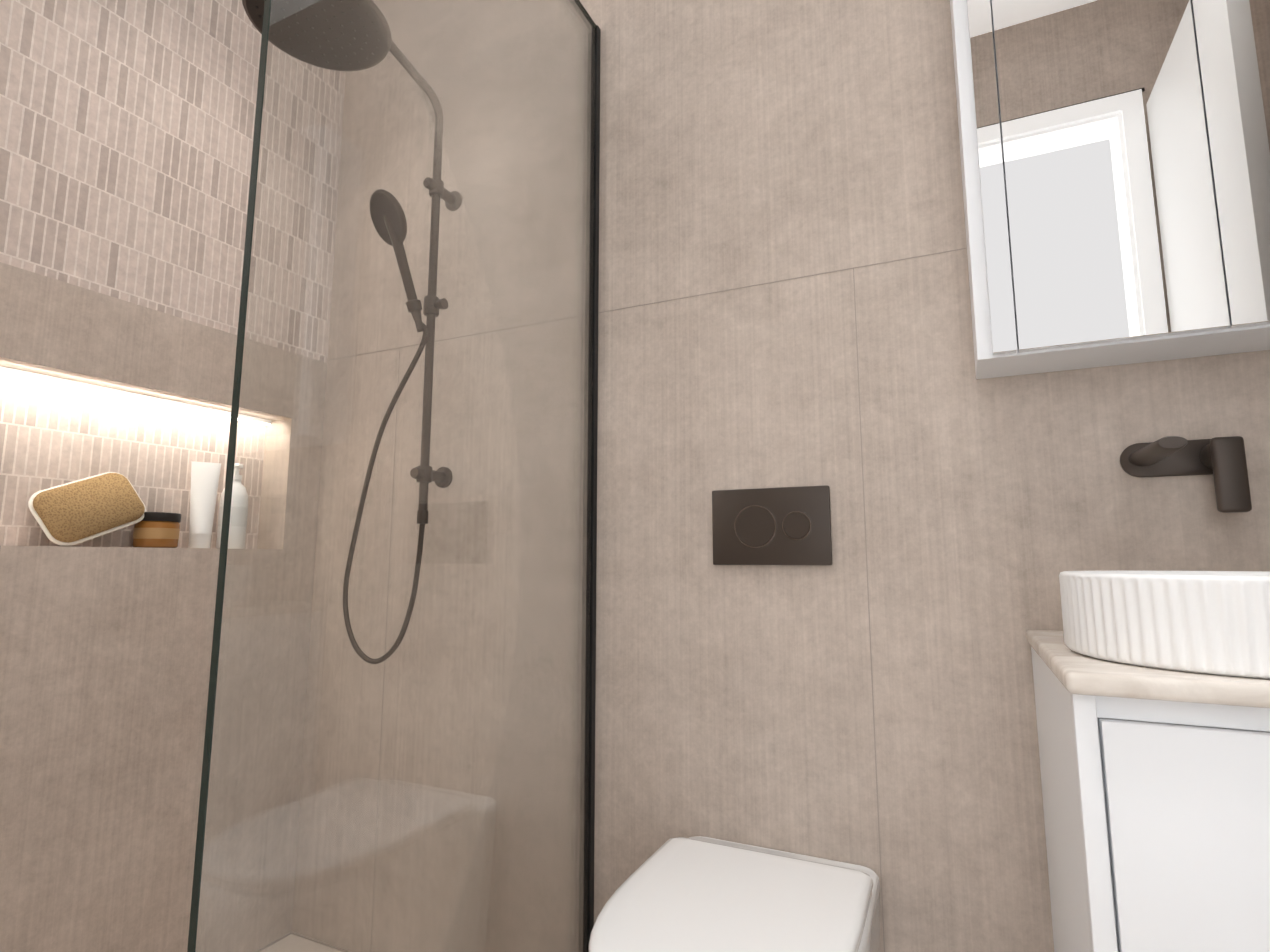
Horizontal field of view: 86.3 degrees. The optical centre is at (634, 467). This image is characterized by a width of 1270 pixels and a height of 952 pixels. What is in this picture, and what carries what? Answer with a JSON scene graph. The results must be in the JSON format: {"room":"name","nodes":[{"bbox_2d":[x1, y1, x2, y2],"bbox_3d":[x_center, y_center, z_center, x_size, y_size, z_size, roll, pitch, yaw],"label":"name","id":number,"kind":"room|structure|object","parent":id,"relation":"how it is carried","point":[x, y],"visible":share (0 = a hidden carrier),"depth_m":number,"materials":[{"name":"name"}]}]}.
{"room":"bathroom","nodes":[
{"label":"bathroom","id":0,"kind":"room"},
{"bbox_2d":[0,0,345,951],"bbox_3d":[-1.294,-0.229,1.285,0.250,2.670,1.465,-4,-9,25],"label":"wall","id":1,"kind":"structure","parent":0,"point":[126,136],"depth_m":1.48,"materials":[{"name":"tile"}]},
{"bbox_2d":[28,472,145,545],"bbox_3d":[-1.140,0.084,1.417,0.070,0.162,0.199,-4,-9,25],"label":"sponge","id":2,"kind":"object","parent":1,"relation":"in","point":[79,511],"visible":1,"depth_m":1.40,"materials":[{"name":"yellow fabric"}]},
{"bbox_2d":[0,366,270,424],"bbox_3d":[-1.244,-0.191,1.292,0.022,0.012,1.192,-4,-9,25],"label":"led","id":3,"kind":"object","parent":1,"relation":"in","point":[16,373],"depth_m":1.49,"materials":[{"name":"light-emitting led"},{"name":"plastic diffuser"}]},
{"bbox_2d":[132,512,181,547],"bbox_3d":[-1.079,0.142,1.528,0.087,0.078,0.087,-4,-9,25],"label":"jar","id":4,"kind":"object","parent":1,"relation":"in","point":[156,529],"visible":0.85,"depth_m":1.50,"materials":[{"name":"brown"}]},
{"bbox_2d":[188,461,220,547],"bbox_3d":[-1.034,0.090,1.619,0.049,0.206,0.053,-4,-9,25],"label":"tube","id":5,"kind":"object","parent":1,"relation":"in","point":[204,484],"visible":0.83,"depth_m":1.61,"materials":[{"name":"white plastic"}]},
{"bbox_2d":[216,463,247,548],"bbox_3d":[-1.001,0.096,1.690,0.064,0.213,0.063,-4,-9,25],"label":"pump bottle","id":6,"kind":"object","parent":1,"relation":"in","point":[233,517],"visible":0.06,"depth_m":1.67,"materials":[{"name":"white plastic"}]},
{"bbox_2d":[255,931,350,951],"bbox_3d":[-0.692,0.896,-0.796,2.980,0.124,4.900,-4,-9,25],"label":"floor","id":7,"kind":"structure","parent":0,"point":[304,942],"depth_m":1.65,"materials":[{"name":"tile"}]},
{"bbox_2d":[187,0,600,951],"bbox_3d":[-0.268,-0.015,1.121,0.016,2.202,0.825,-4,-9,25],"label":"screen","id":8,"kind":"object","parent":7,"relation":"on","point":[509,92],"visible":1,"depth_m":1.23,"materials":[{"name":"clear glass"}]},
{"bbox_2d":[589,836,879,951],"bbox_3d":[0.147,0.852,0.966,0.354,0.442,0.534,-4,-9,25],"label":"toilet","id":9,"kind":"object","parent":7,"relation":"on","point":[694,894],"visible":1,"depth_m":0.98,"materials":[{"name":"white ceramic"}]},
{"bbox_2d":[1026,630,1269,951],"bbox_3d":[0.904,0.621,0.670,0.811,0.822,0.470,-4,-9,25],"label":"bathroom vanity","id":10,"kind":"object","parent":7,"relation":"on","point":[1155,782],"visible":1,"depth_m":0.66,"materials":[{"name":"white wood"}]},
{"bbox_2d":[1059,570,1269,678],"bbox_3d":[0.679,0.171,0.778,0.320,0.098,0.320,-4,-9,25],"label":"basin","id":11,"kind":"object","parent":10,"relation":"in","point":[1211,622],"visible":1,"depth_m":0.69,"materials":[{"name":"white ceramic"}]},
{"bbox_2d":[292,0,1269,951],"bbox_3d":[0.307,-0.204,1.471,2.980,2.670,0.250,-4,-9,25],"label":"wall","id":12,"kind":"structure","parent":0,"point":[784,290],"depth_m":1.34,"materials":[{"name":"tile"}]},
{"bbox_2d":[242,0,461,663],"bbox_3d":[-0.632,-0.306,1.466,0.280,1.492,0.563,-1,-8,10],"label":"shower rail","id":13,"kind":"object","parent":12,"relation":"attached to","point":[254,10],"depth_m":1.58,"materials":[{"name":"grey metal"}]},
{"bbox_2d":[712,485,832,564],"bbox_3d":[0.259,0.114,1.304,0.230,0.148,0.014,-4,-9,25],"label":"flush plate","id":14,"kind":"object","parent":12,"relation":"attached to","point":[778,526],"visible":1,"depth_m":1.30,"materials":[{"name":"grey metal"}]},
{"bbox_2d":[950,0,1269,378],"bbox_3d":[0.952,-0.610,0.993,0.858,0.853,0.149,-4,-9,25],"label":"upper cabinet","id":15,"kind":"object","parent":12,"relation":"attached to","point":[1115,161],"visible":1,"depth_m":1.00,"materials":[{"name":"white"}]},
{"bbox_2d":[1120,436,1251,512],"bbox_3d":[0.805,0.006,0.968,0.151,0.115,0.172,-4,-9,25],"label":"tap","id":16,"kind":"object","parent":12,"relation":"attached to","point":[1222,460],"visible":1,"depth_m":0.98,"materials":[{"name":"grey metal"}]}
]}

